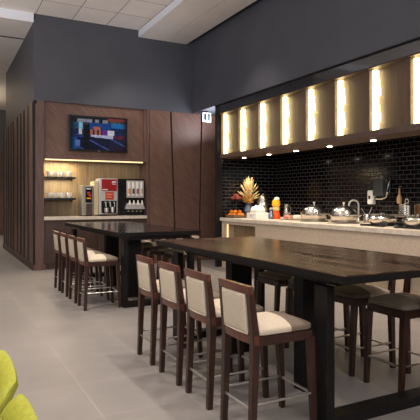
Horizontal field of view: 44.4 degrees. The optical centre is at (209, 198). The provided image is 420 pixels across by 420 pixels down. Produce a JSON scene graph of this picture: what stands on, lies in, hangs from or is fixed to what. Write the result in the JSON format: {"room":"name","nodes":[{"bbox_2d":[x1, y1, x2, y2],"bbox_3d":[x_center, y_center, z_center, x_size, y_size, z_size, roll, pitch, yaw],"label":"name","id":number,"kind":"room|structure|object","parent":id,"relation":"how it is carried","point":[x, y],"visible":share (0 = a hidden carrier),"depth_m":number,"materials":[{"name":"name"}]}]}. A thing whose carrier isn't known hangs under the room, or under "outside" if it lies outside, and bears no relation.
{"room":"hotel breakfast area","nodes":[
{"label":"hotel breakfast area","id":0,"kind":"room"},
{"bbox_2d":[0,152,2,234],"bbox_3d":[-11.617,-0.225,19.933,12.000,3.450,0.300,0,0,-28],"label":"wall","id":1,"kind":"structure","parent":0,"point":[1,153],"depth_m":21.33,"materials":[{"name":"brown laminate"}]},
{"bbox_2d":[0,110,5,151],"bbox_3d":[-11.641,-2.875,19.978,12.000,1.850,0.200,0,0,-28],"label":"wall","id":2,"kind":"structure","parent":0,"point":[2,112],"depth_m":21.44,"materials":[{"name":"grey"}]},
{"bbox_2d":[3,35,35,260],"bbox_3d":[-4.935,-1.150,13.353,0.200,5.300,5.670,0,0,-28],"label":"wall","id":3,"kind":"structure","parent":0,"point":[35,100],"depth_m":12.98,"materials":[{"name":"black"}]},
{"bbox_2d":[5,129,5,244],"bbox_3d":[-6.094,-0.355,15.331,0.010,3.430,0.210,0,0,-28],"label":"board","id":4,"kind":"object","parent":3,"relation":"attached to","point":[5,129],"visible":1,"depth_m":15.25,"materials":[{"name":"brown wood"}]},
{"bbox_2d":[7,127,7,245],"bbox_3d":[-5.839,-0.355,14.838,0.018,3.430,0.160,0,0,-28],"label":"board","id":5,"kind":"object","parent":3,"relation":"attached to","point":[7,127],"visible":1,"depth_m":14.81,"materials":[{"name":"brown wood"}]},
{"bbox_2d":[9,125,9,247],"bbox_3d":[-5.597,-0.355,14.383,0.012,3.430,0.270,0,0,-28],"label":"board","id":6,"kind":"object","parent":3,"relation":"attached to","point":[9,125],"visible":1,"depth_m":14.38,"materials":[{"name":"brown wood"}]},
{"bbox_2d":[12,122,12,249],"bbox_3d":[-5.317,-0.355,13.847,0.016,3.430,0.180,0,0,-28],"label":"board","id":7,"kind":"object","parent":3,"relation":"attached to","point":[12,122],"visible":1,"depth_m":13.81,"materials":[{"name":"brown wood"}]},
{"bbox_2d":[14,118,16,252],"bbox_3d":[-5.016,-0.355,13.282,0.010,3.430,0.480,0,0,-28],"label":"board","id":8,"kind":"object","parent":3,"relation":"attached to","point":[15,120],"visible":1,"depth_m":13.26,"materials":[{"name":"brown wood"}]},
{"bbox_2d":[3,243,32,270],"bbox_3d":[-5.029,1.430,13.298,0.021,0.140,5.680,0,0,-28],"label":"baseboard","id":9,"kind":"structure","parent":3,"relation":"attached to","point":[20,258],"depth_m":12.51,"materials":[{"name":"brown wood"}]},
{"bbox_2d":[18,114,19,254],"bbox_3d":[-4.719,-0.355,12.709,0.018,3.430,0.290,0,0,-28],"label":"board","id":10,"kind":"object","parent":3,"relation":"attached to","point":[19,114],"visible":1,"depth_m":12.60,"materials":[{"name":"brown wood"}]},
{"bbox_2d":[22,111,22,256],"bbox_3d":[-4.428,-0.355,12.162,0.012,3.430,0.230,0,0,-28],"label":"board","id":11,"kind":"object","parent":3,"relation":"attached to","point":[22,111],"visible":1,"depth_m":12.14,"materials":[{"name":"brown wood"}]},
{"bbox_2d":[25,107,26,259],"bbox_3d":[-4.160,-0.355,11.648,0.016,3.430,0.310,0,0,-28],"label":"board","id":12,"kind":"object","parent":3,"relation":"attached to","point":[26,107],"visible":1,"depth_m":11.59,"materials":[{"name":"brown wood"}]},
{"bbox_2d":[29,102,32,263],"bbox_3d":[-3.850,-0.355,11.065,0.010,3.430,0.490,0,0,-28],"label":"board","id":13,"kind":"object","parent":3,"relation":"attached to","point":[30,104],"visible":1,"depth_m":11.08,"materials":[{"name":"brown wood"}]},
{"bbox_2d":[33,100,34,264],"bbox_3d":[-3.682,-0.345,10.794,0.035,3.450,0.026,0,0,-28],"label":"trim","id":14,"kind":"structure","parent":3,"relation":"attached to","point":[33,100],"depth_m":10.78,"materials":[{"name":"black wood"}]},
{"bbox_2d":[33,264,45,270],"bbox_3d":[-3.580,1.440,10.831,0.250,0.120,0.035,0,0,-28],"label":"baseboard","id":15,"kind":"structure","parent":3,"relation":"attached to","point":[43,266],"depth_m":10.81,"materials":[{"name":"brown laminate"}]},
{"bbox_2d":[0,0,173,29],"bbox_3d":[-2.747,-3.940,2.086,11.080,0.120,16.250,0,0,-28],"label":"ceiling","id":16,"kind":"structure","parent":0,"point":[129,14],"depth_m":10.54,"materials":[{"name":"tile"}]},
{"bbox_2d":[0,0,255,109],"bbox_3d":[-5.189,-3.855,8.005,12.270,0.290,29.000,0,0,-28],"label":"ceiling","id":17,"kind":"structure","parent":0,"point":[204,15],"depth_m":11.08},
{"bbox_2d":[27,14,268,114],"bbox_3d":[-1.133,-3.035,12.624,6.250,1.930,0.900,0,0,-28],"label":"wall","id":18,"kind":"structure","parent":0,"point":[69,61],"depth_m":11.51,"materials":[{"name":"grey paint"}]},
{"bbox_2d":[0,8,33,22],"bbox_3d":[-7.557,-3.785,8.725,8.750,0.190,0.020,0,0,-28],"label":"trim","id":19,"kind":"structure","parent":18,"relation":"attached to","point":[4,13],"depth_m":10.59,"materials":[{"name":"white paint"}]},
{"bbox_2d":[138,0,184,36],"bbox_3d":[2.147,-3.803,4.661,0.020,0.155,16.250,0,0,-28],"label":"trim","id":20,"kind":"structure","parent":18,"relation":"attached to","point":[175,3],"depth_m":10.72,"materials":[{"name":"white paint"}]},
{"bbox_2d":[150,110,173,262],"bbox_3d":[-1.182,-0.285,12.260,0.645,3.570,0.300,0,0,-28],"label":"wall panel","id":21,"kind":"object","parent":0,"point":[161,185],"visible":0.57,"depth_m":12.11,"materials":[{"name":"brown laminate"}]},
{"bbox_2d":[170,112,200,260],"bbox_3d":[-0.635,-0.285,12.547,0.780,3.570,0.300,0,0,-28],"label":"wall panel","id":22,"kind":"object","parent":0,"point":[185,127],"visible":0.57,"depth_m":12.41,"materials":[{"name":"brown laminate"}]},
{"bbox_2d":[199,115,214,259],"bbox_3d":[0.152,-0.285,12.962,1.060,3.570,0.300,0,0,-28],"label":"wall panel","id":23,"kind":"object","parent":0,"point":[207,144],"visible":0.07,"depth_m":12.68,"materials":[{"name":"brown laminate"}]},
{"bbox_2d":[0,235,419,419],"bbox_3d":[-3.981,1.560,8.640,15.000,0.120,29.000,0,0,-28],"label":"floor","id":24,"kind":"structure","parent":0,"point":[70,362],"depth_m":4.67,"materials":[{"name":"tile"}]},
{"bbox_2d":[0,350,17,414],"bbox_3d":[-1.189,1.100,2.041,0.776,0.800,0.530,0,0,-28],"label":"lounge chair","id":25,"kind":"object","parent":24,"relation":"on","point":[8,376],"visible":0.97,"depth_m":2.03,"materials":[{"name":"fabric"}]},
{"bbox_2d":[0,393,37,419],"bbox_3d":[-0.903,1.100,1.497,0.776,0.800,0.530,0,0,-28],"label":"lounge chair","id":26,"kind":"object","parent":24,"relation":"on","point":[19,407],"visible":1,"depth_m":1.76,"materials":[{"name":"fabric"}]},
{"bbox_2d":[53,231,89,290],"bbox_3d":[-2.336,1.016,8.658,0.546,0.968,0.400,0,0,-27],"label":"bar stool","id":27,"kind":"object","parent":24,"relation":"on","point":[57,242],"visible":0.56,"depth_m":8.47,"materials":[{"name":"cream leather"},{"name":"red walnut"},{"name":"chrome"}]},
{"bbox_2d":[60,233,98,296],"bbox_3d":[-2.080,1.016,8.172,0.546,0.968,0.400,0,0,-27],"label":"bar stool","id":28,"kind":"object","parent":24,"relation":"on","point":[63,237],"visible":0.54,"depth_m":8.09,"materials":[{"name":"cream leather"},{"name":"red walnut"},{"name":"chrome"}]},
{"bbox_2d":[68,235,109,303],"bbox_3d":[-1.819,1.016,7.676,0.546,0.968,0.400,0,0,-28],"label":"bar stool","id":29,"kind":"object","parent":24,"relation":"on","point":[72,243],"visible":0.61,"depth_m":7.60,"materials":[{"name":"cream leather"},{"name":"red walnut"},{"name":"chrome"}]},
{"bbox_2d":[35,100,149,268],"bbox_3d":[-2.660,-0.285,11.623,2.545,3.570,0.550,0,0,-28],"label":"tall cabinet","id":30,"kind":"object","parent":24,"relation":"on","point":[52,153],"visible":0.58,"depth_m":11.43,"materials":[{"name":"brown laminate"}]},
{"bbox_2d":[44,176,75,180],"bbox_3d":[-3.342,-0.445,11.315,0.698,0.080,0.359,0,0,-28],"label":"wall shelf","id":31,"kind":"object","parent":30,"relation":"attached to","point":[45,177],"visible":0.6,"depth_m":11.15,"materials":[{"name":"black wood"}]},
{"bbox_2d":[46,171,52,175],"bbox_3d":[-3.495,-0.542,11.186,0.120,0.115,0.137,0,0,8],"label":"cup","id":32,"kind":"object","parent":31,"relation":"on","point":[48,173],"visible":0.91,"depth_m":11.14,"materials":[{"name":"white ceramic"}]},
{"bbox_2d":[53,171,58,176],"bbox_3d":[-3.369,-0.542,11.254,0.120,0.115,0.137,0,0,-15],"label":"cup","id":33,"kind":"object","parent":31,"relation":"on","point":[55,173],"visible":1,"depth_m":11.20,"materials":[{"name":"white ceramic"}]},
{"bbox_2d":[44,198,75,200],"bbox_3d":[-3.342,0.015,11.315,0.698,0.080,0.359,0,0,-28],"label":"wall shelf","id":34,"kind":"object","parent":30,"relation":"attached to","point":[71,199],"visible":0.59,"depth_m":11.16,"materials":[{"name":"black metal"}]},
{"bbox_2d":[44,215,146,219],"bbox_3d":[-2.598,0.415,11.627,2.306,0.070,0.499,0,0,-28],"label":"countertop","id":35,"kind":"structure","parent":30,"relation":"on","point":[94,216],"depth_m":11.34,"materials":[{"name":"beige stone"}]},
{"bbox_2d":[79,185,92,215],"bbox_3d":[-2.772,0.040,11.519,0.250,0.680,0.370,0,0,-28],"label":"dispenser","id":36,"kind":"object","parent":35,"relation":"on","point":[85,191],"visible":1,"depth_m":11.38,"materials":[{"name":"silver metal"}]},
{"bbox_2d":[90,178,117,215],"bbox_3d":[-2.400,-0.043,11.703,0.550,0.845,0.470,0,0,-28],"label":"coffee machine","id":37,"kind":"object","parent":35,"relation":"on","point":[105,190],"visible":0.99,"depth_m":11.57,"materials":[{"name":"silver plastic"}]},
{"bbox_2d":[101,213,117,214],"bbox_3d":[-2.257,0.333,11.581,0.350,0.035,0.100,0,0,-28],"label":"drip tray","id":38,"kind":"object","parent":37,"relation":"on","point":[101,213],"depth_m":11.54,"materials":[{"name":"silver metal"}]},
{"bbox_2d":[118,179,145,215],"bbox_3d":[-1.854,-0.043,11.996,0.630,0.845,0.460,0,0,-28],"label":"dispenser","id":39,"kind":"object","parent":35,"relation":"on","point":[130,191],"visible":0.99,"depth_m":11.87,"materials":[{"name":"black plastic"}]},
{"bbox_2d":[68,114,127,152],"bbox_3d":[-2.475,-1.435,11.416,1.320,0.780,0.108,0,0,-28],"label":"television","id":40,"kind":"object","parent":30,"relation":"attached to","point":[85,133],"visible":1,"depth_m":11.36,"materials":[{"name":"black"}]},
{"bbox_2d":[76,237,120,310],"bbox_3d":[-1.559,1.016,7.181,0.546,0.968,0.400,0,0,-27],"label":"bar stool","id":41,"kind":"object","parent":24,"relation":"on","point":[93,260],"visible":1,"depth_m":7.07,"materials":[{"name":"cream leather"},{"name":"red walnut"},{"name":"chrome"}]},
{"bbox_2d":[88,254,105,261],"bbox_3d":[-1.621,0.815,7.149,0.262,0.094,0.400,0,0,-27],"label":"seat cushion","id":42,"kind":"object","parent":41,"relation":"on","point":[93,257],"depth_m":7.01,"materials":[{"name":"beige fabric"}]},
{"bbox_2d":[65,221,200,307],"bbox_3d":[-1.479,0.980,8.793,1.230,1.040,3.460,0,0,-28],"label":"bar table","id":43,"kind":"object","parent":24,"relation":"on","point":[132,233],"visible":0.75,"depth_m":7.83,"materials":[{"name":"black wood"}]},
{"bbox_2d":[141,239,153,260],"bbox_3d":[-1.361,1.016,9.849,0.546,0.968,0.400,0,0,-27],"label":"bar stool","id":44,"kind":"object","parent":24,"relation":"on","point":[150,240],"visible":0.12,"depth_m":9.77,"materials":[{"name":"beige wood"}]},
{"bbox_2d":[141,239,168,271],"bbox_3d":[-1.035,1.016,9.229,0.546,0.968,0.400,0,0,-27],"label":"bar stool","id":45,"kind":"object","parent":24,"relation":"on","point":[145,246],"visible":0.25,"depth_m":9.02,"materials":[{"name":"red wood"}]},
{"bbox_2d":[149,238,185,279],"bbox_3d":[-0.710,1.016,8.610,0.546,0.968,0.400,0,0,-28],"label":"bar stool","id":46,"kind":"object","parent":24,"relation":"on","point":[157,250],"visible":0.31,"depth_m":8.43,"materials":[{"name":"dark brown wood"},{"name":"cream upholstery leather"},{"name":"chrome"}]},
{"bbox_2d":[136,255,202,365],"bbox_3d":[-0.400,1.016,4.914,0.546,0.968,0.400,0,0,-27],"label":"bar stool","id":47,"kind":"object","parent":24,"relation":"on","point":[148,286],"visible":0.66,"depth_m":4.76,"materials":[{"name":"dark brown wood"},{"name":"cream upholstery leather"},{"name":"chrome"}]},
{"bbox_2d":[156,280,159,292],"bbox_3d":[-0.463,0.815,4.883,0.262,0.094,0.400,0,0,-27],"label":"seat cushion","id":48,"kind":"object","parent":47,"relation":"on","point":[157,281],"depth_m":4.67,"materials":[{"name":"beige fabric"}]},
{"bbox_2d":[163,233,202,278],"bbox_3d":[-0.435,1.016,8.088,0.546,0.968,0.400,0,0,-28],"label":"bar stool","id":49,"kind":"object","parent":24,"relation":"on","point":[168,253],"visible":0.33,"depth_m":8.01,"materials":[{"name":"dark brown wood"},{"name":"cream upholstery leather"},{"name":"chrome"}]},
{"bbox_2d":[157,261,232,385],"bbox_3d":[-0.137,1.016,4.414,0.546,0.968,0.400,0,0,-28],"label":"bar stool","id":50,"kind":"object","parent":24,"relation":"on","point":[172,293],"visible":0.63,"depth_m":4.24,"materials":[{"name":"dark brown wood"},{"name":"cream upholstery leather"},{"name":"chrome"}]},
{"bbox_2d":[184,268,268,409],"bbox_3d":[0.114,1.016,3.936,0.546,0.968,0.400,0,0,-27],"label":"bar stool","id":51,"kind":"object","parent":24,"relation":"on","point":[201,304],"visible":0.74,"depth_m":3.81,"materials":[{"name":"cream upholstery"},{"name":"red walnut wood"},{"name":"chrome"}]},
{"bbox_2d":[214,298,220,317],"bbox_3d":[0.052,0.815,3.905,0.262,0.094,0.400,0,0,-27],"label":"seat cushion","id":52,"kind":"object","parent":51,"relation":"on","point":[217,311],"depth_m":3.72,"materials":[{"name":"beige fabric"}]},
{"bbox_2d":[218,278,316,419],"bbox_3d":[0.375,1.016,3.441,0.546,0.968,0.400,0,0,-27],"label":"bar stool","id":53,"kind":"object","parent":24,"relation":"on","point":[240,319],"visible":1,"depth_m":3.34,"materials":[{"name":"cream upholstery"},{"name":"red walnut wood"},{"name":"chrome"}]},
{"bbox_2d":[257,312,291,335],"bbox_3d":[0.313,0.815,3.408,0.262,0.094,0.400,0,0,-27],"label":"seat cushion","id":54,"kind":"object","parent":53,"relation":"on","point":[268,323],"depth_m":3.28,"materials":[{"name":"beige fabric"}]},
{"bbox_2d":[255,271,293,315],"bbox_3d":[0.824,1.016,5.631,0.546,0.968,0.400,0,0,-28],"label":"bar stool","id":55,"kind":"object","parent":24,"relation":"on","point":[278,280],"visible":0.29,"depth_m":5.46,"materials":[{"name":"cream upholstery"},{"name":"red walnut wood"},{"name":"chrome"}]},
{"bbox_2d":[156,236,419,419],"bbox_3d":[0.656,0.980,4.713,1.250,1.040,3.030,0,0,-28],"label":"bar table","id":56,"kind":"object","parent":24,"relation":"on","point":[313,267],"visible":0.67,"depth_m":3.85,"materials":[{"name":"brown wood"}]},
{"bbox_2d":[284,278,349,351],"bbox_3d":[1.080,1.016,5.144,0.546,0.968,0.400,0,0,-27],"label":"bar stool","id":57,"kind":"object","parent":24,"relation":"on","point":[346,308],"visible":0.09,"depth_m":5.09,"materials":[{"name":"cream upholstery"},{"name":"red walnut wood"},{"name":"chrome"}]},
{"bbox_2d":[222,221,419,292],"bbox_3d":[3.103,0.990,7.525,1.460,1.020,9.430,0,0,-28],"label":"counter","id":58,"kind":"object","parent":24,"relation":"on","point":[379,242],"depth_m":8.14,"materials":[{"name":"beige stone"}]},
{"bbox_2d":[220,217,419,235],"bbox_3d":[3.087,0.445,7.528,1.515,0.070,9.450,0,0,-28],"label":"countertop","id":59,"kind":"structure","parent":58,"relation":"on","point":[296,223],"depth_m":8.28,"materials":[{"name":"beige stone"}]},
{"bbox_2d":[226,199,246,217],"bbox_3d":[0.572,0.210,11.262,0.340,0.400,0.340,0,0,-28],"label":"tiered stand","id":60,"kind":"object","parent":59,"relation":"on","point":[233,200],"visible":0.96,"depth_m":11.15,"materials":[{"name":"brown wood"}]},
{"bbox_2d":[229,199,242,214],"bbox_3d":[0.572,0.200,11.262,0.300,0.380,0.300,0,0,-28],"label":"fruit","id":61,"kind":"object","parent":60,"relation":"on","point":[234,200],"depth_m":11.19,"materials":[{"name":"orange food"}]},
{"bbox_2d":[239,176,259,214],"bbox_3d":[0.859,-0.055,11.449,0.437,0.929,0.490,0,0,-28],"label":"dried flower arrangement","id":62,"kind":"object","parent":59,"relation":"on","point":[247,197],"visible":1,"depth_m":11.38,"materials":[{"name":"beige plant"}]},
{"bbox_2d":[247,205,268,219],"bbox_3d":[0.969,0.265,10.498,0.329,0.291,0.340,0,0,-28],"label":"bread basket","id":63,"kind":"object","parent":59,"relation":"on","point":[256,212],"visible":1,"depth_m":10.38,"materials":[{"name":"white"}]},
{"bbox_2d":[257,193,268,212],"bbox_3d":[1.137,0.138,11.073,0.260,0.545,0.260,0,0,17],"label":"urn","id":64,"kind":"object","parent":59,"relation":"on","point":[263,201],"visible":0.64,"depth_m":10.99,"materials":[{"name":"silver metal"}]},
{"bbox_2d":[268,208,273,218],"bbox_3d":[1.234,0.290,10.390,0.110,0.240,0.110,0,0,-28],"label":"glass carafe","id":65,"kind":"object","parent":59,"relation":"on","point":[271,215],"visible":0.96,"depth_m":10.36,"materials":[{"name":"clear glass"}]},
{"bbox_2d":[272,197,279,218],"bbox_3d":[1.356,0.182,10.567,0.170,0.455,0.170,0,0,-28],"label":"dispenser","id":66,"kind":"object","parent":59,"relation":"on","point":[275,203],"visible":0.93,"depth_m":10.50,"materials":[{"name":"orange plastic"}]},
{"bbox_2d":[272,199,279,206],"bbox_3d":[1.356,0.085,10.567,0.170,0.150,0.170,0,0,-28],"label":"jar","id":67,"kind":"object","parent":66,"relation":"on","point":[275,203],"depth_m":10.50,"materials":[{"name":"yellow"}]},
{"bbox_2d":[273,211,279,218],"bbox_3d":[1.356,0.325,10.567,0.170,0.170,0.170,0,0,-28],"label":"jar","id":68,"kind":"object","parent":66,"relation":"on","point":[276,213],"depth_m":10.50,"materials":[{"name":"orange"}]},
{"bbox_2d":[283,204,290,215],"bbox_3d":[1.617,0.260,10.857,0.150,0.300,0.206,0,0,1],"label":"jug","id":69,"kind":"object","parent":59,"relation":"on","point":[286,211],"visible":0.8,"depth_m":10.83,"materials":[{"name":"grey metal"}]},
{"bbox_2d":[299,202,327,221],"bbox_3d":[1.907,0.230,9.433,0.538,0.360,0.549,0,0,16],"label":"chafing dish","id":70,"kind":"object","parent":59,"relation":"on","point":[312,213],"visible":1,"depth_m":9.26,"materials":[{"name":"silver metal"}]},
{"bbox_2d":[328,202,359,223],"bbox_3d":[2.270,0.230,8.743,0.538,0.360,0.549,0,0,16],"label":"chafing dish","id":71,"kind":"object","parent":59,"relation":"on","point":[343,214],"visible":1,"depth_m":8.56,"materials":[{"name":"silver metal"}]},
{"bbox_2d":[348,199,361,220],"bbox_3d":[2.657,0.207,9.434,0.244,0.405,0.121,0,0,20],"label":"tap","id":72,"kind":"object","parent":59,"relation":"on","point":[350,201],"visible":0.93,"depth_m":9.42,"materials":[{"name":"silver metal"}]},
{"bbox_2d":[361,208,371,222],"bbox_3d":[2.713,0.274,8.905,0.145,0.272,0.146,0,0,-28],"label":"steel canister","id":73,"kind":"object","parent":59,"relation":"on","point":[365,216],"visible":0.87,"depth_m":8.86,"materials":[{"name":"grey metal"}]},
{"bbox_2d":[360,224,404,226],"bbox_3d":[2.612,0.398,7.793,0.440,0.025,0.500,0,0,-28],"label":"induction hob","id":74,"kind":"object","parent":59,"relation":"in","point":[360,224],"visible":0.54,"depth_m":7.63,"materials":[{"name":"black glass"}]},
{"bbox_2d":[368,213,398,224],"bbox_3d":[2.612,0.296,7.793,0.429,0.177,0.449,0,0,15],"label":"pan","id":75,"kind":"object","parent":74,"relation":"on","point":[380,219],"visible":1,"depth_m":7.64,"materials":[{"name":"silver metal"}]},
{"bbox_2d":[370,213,419,222],"bbox_3d":[3.170,0.325,8.193,0.560,0.170,1.150,0,0,-28],"label":"rack","id":76,"kind":"object","parent":59,"relation":"on","point":[371,214],"visible":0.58,"depth_m":8.07,"materials":[{"name":"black metal"}]},
{"bbox_2d":[398,199,414,214],"bbox_3d":[3.166,0.124,8.287,0.276,0.262,0.276,0,0,-28],"label":"stock pot","id":77,"kind":"object","parent":76,"relation":"on","point":[405,208],"visible":0.87,"depth_m":8.18,"materials":[{"name":"silver metal"}]},
{"bbox_2d":[414,203,419,214],"bbox_3d":[3.288,0.160,7.968,0.240,0.190,0.240,0,0,-28],"label":"copper pot","id":78,"kind":"object","parent":76,"relation":"on","point":[416,206],"visible":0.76,"depth_m":7.92,"materials":[{"name":"brown metal"}]},
{"bbox_2d":[394,226,419,229],"bbox_3d":[2.903,0.398,7.154,0.440,0.025,0.500,0,0,-28],"label":"induction hob","id":79,"kind":"object","parent":59,"relation":"in","point":[401,227],"visible":0.66,"depth_m":7.07,"materials":[{"name":"black glass"}]},
{"bbox_2d":[402,214,419,226],"bbox_3d":[2.903,0.296,7.154,0.429,0.177,0.449,0,0,15],"label":"pan","id":80,"kind":"object","parent":79,"relation":"on","point":[413,221],"visible":0.99,"depth_m":7.04,"materials":[{"name":"silver metal"}]},
{"bbox_3d":[1.646,0.397,10.188,0.400,0.026,0.675,0,0,-28],"label":"serving platter","id":81,"kind":"object","parent":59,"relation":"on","visible":0},
{"bbox_2d":[293,215,300,218],"bbox_3d":[1.690,0.345,9.974,0.120,0.070,0.120,0,0,-28],"label":"cheese block","id":82,"kind":"object","parent":81,"relation":"on","point":[294,216],"visible":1,"depth_m":9.93,"materials":[{"name":"white food"}]},
{"bbox_2d":[335,280,395,376],"bbox_3d":[1.345,1.016,4.640,0.546,0.968,0.400,0,0,-27],"label":"bar stool","id":83,"kind":"object","parent":24,"relation":"on","point":[354,295],"visible":0.62,"depth_m":4.52,"materials":[{"name":"cream upholstery"},{"name":"red walnut wood"},{"name":"chrome"}]},
{"bbox_2d":[351,284,389,296],"bbox_3d":[1.407,0.815,4.672,0.262,0.094,0.400,0,0,-27],"label":"seat cushion","id":84,"kind":"object","parent":83,"relation":"on","point":[373,290],"depth_m":4.54,"materials":[{"name":"beige fabric"}]},
{"bbox_2d":[363,278,419,391],"bbox_3d":[1.590,1.016,4.175,0.546,0.968,0.400,0,0,-28],"label":"bar stool","id":85,"kind":"object","parent":24,"relation":"on","point":[405,305],"visible":0.93,"depth_m":4.09,"materials":[{"name":"red walnut wood"},{"name":"cream upholstery fabric"},{"name":"chrome"}]},
{"bbox_2d":[391,292,419,302],"bbox_3d":[1.651,0.815,4.208,0.262,0.094,0.400,0,0,-28],"label":"seat cushion","id":86,"kind":"object","parent":85,"relation":"on","point":[415,296],"depth_m":4.13,"materials":[{"name":"beige fabric"}]},
{"bbox_2d":[222,108,274,217],"bbox_3d":[0.874,-0.285,11.827,1.440,3.570,0.080,0,0,-28],"label":"tiled wall","id":87,"kind":"structure","parent":0,"point":[261,169],"depth_m":11.75,"materials":[{"name":"black tile"}]},
{"bbox_2d":[215,106,221,266],"bbox_3d":[0.193,-0.285,11.424,0.140,3.570,0.080,0,0,-28],"label":"trim","id":88,"kind":"structure","parent":87,"relation":"attached to","point":[218,162],"depth_m":11.39,"materials":[{"name":"black metal"}]},
{"bbox_2d":[192,0,419,113],"bbox_3d":[3.497,-3.035,5.371,0.350,1.930,16.250,0,0,-28],"label":"wall","id":89,"kind":"structure","parent":0,"point":[267,43],"depth_m":9.08,"materials":[{"name":"grey paint"}]},
{"bbox_2d":[202,111,210,121],"bbox_3d":[-0.076,-1.940,12.107,0.220,0.260,0.030,0,0,-28],"label":"restroom sign","id":90,"kind":"object","parent":89,"relation":"hanging from","point":[206,117],"visible":1,"depth_m":12.09,"materials":[{"name":"white plastic"}]},
{"bbox_2d":[192,0,256,40],"bbox_3d":[3.408,-3.910,5.324,0.450,0.180,16.250,0,0,-28],"label":"trim","id":91,"kind":"structure","parent":89,"relation":"attached to","point":[256,0],"depth_m":11.02,"materials":[{"name":"black"}]},
{"bbox_2d":[215,36,419,105],"bbox_3d":[3.161,-2.063,5.652,0.042,0.014,13.060,0,0,-28],"label":"trim","id":92,"kind":"structure","parent":89,"relation":"attached to","point":[416,38],"depth_m":8.01,"materials":[{"name":"black metal"}]},
{"bbox_2d":[218,39,419,113],"bbox_3d":[3.202,-1.972,5.640,0.020,0.169,13.000,0,0,-28],"label":"trim","id":93,"kind":"structure","parent":89,"relation":"attached to","point":[413,47],"depth_m":8.07,"materials":[{"name":"black wood"}]},
{"bbox_2d":[275,135,419,220],"bbox_3d":[4.584,-0.300,6.536,0.200,3.600,13.300,0,0,-28],"label":"tiled wall","id":94,"kind":"structure","parent":0,"point":[329,177],"depth_m":9.92,"materials":[{"name":"black tile"}]},
{"bbox_2d":[367,190,375,204],"bbox_3d":[2.927,-0.030,9.348,0.115,0.260,0.140,0,0,-28],"label":"soap dispenser","id":95,"kind":"object","parent":94,"relation":"attached to","point":[370,198],"visible":0.89,"depth_m":9.31,"materials":[{"name":"white plastic"}]},
{"bbox_2d":[372,175,391,199],"bbox_3d":[3.029,-0.205,9.025,0.225,0.441,0.326,0,0,-28],"label":"machine","id":96,"kind":"object","parent":94,"relation":"attached to","point":[381,185],"visible":1,"depth_m":8.96,"materials":[{"name":"grey plastic"}]},
{"bbox_2d":[397,186,401,203],"bbox_3d":[3.233,-0.068,8.786,0.095,0.295,0.090,0,0,-28],"label":"wooden brush","id":97,"kind":"object","parent":94,"relation":"hanging from","point":[399,197],"visible":1,"depth_m":8.76,"materials":[{"name":"brown wood"}]},
{"bbox_3d":[4.102,-1.160,6.141,1.020,0.080,13.050,0,0,-28],"label":"ceiling","id":98,"kind":"structure","parent":0,"visible":0},
{"bbox_2d":[219,52,419,158],"bbox_3d":[2.624,-1.391,7.313,0.505,0.991,9.500,0,0,-28],"label":"upper cabinet","id":99,"kind":"object","parent":98,"relation":"attached to","point":[382,101],"visible":1,"depth_m":8.17,"materials":[{"name":"brown wood"}]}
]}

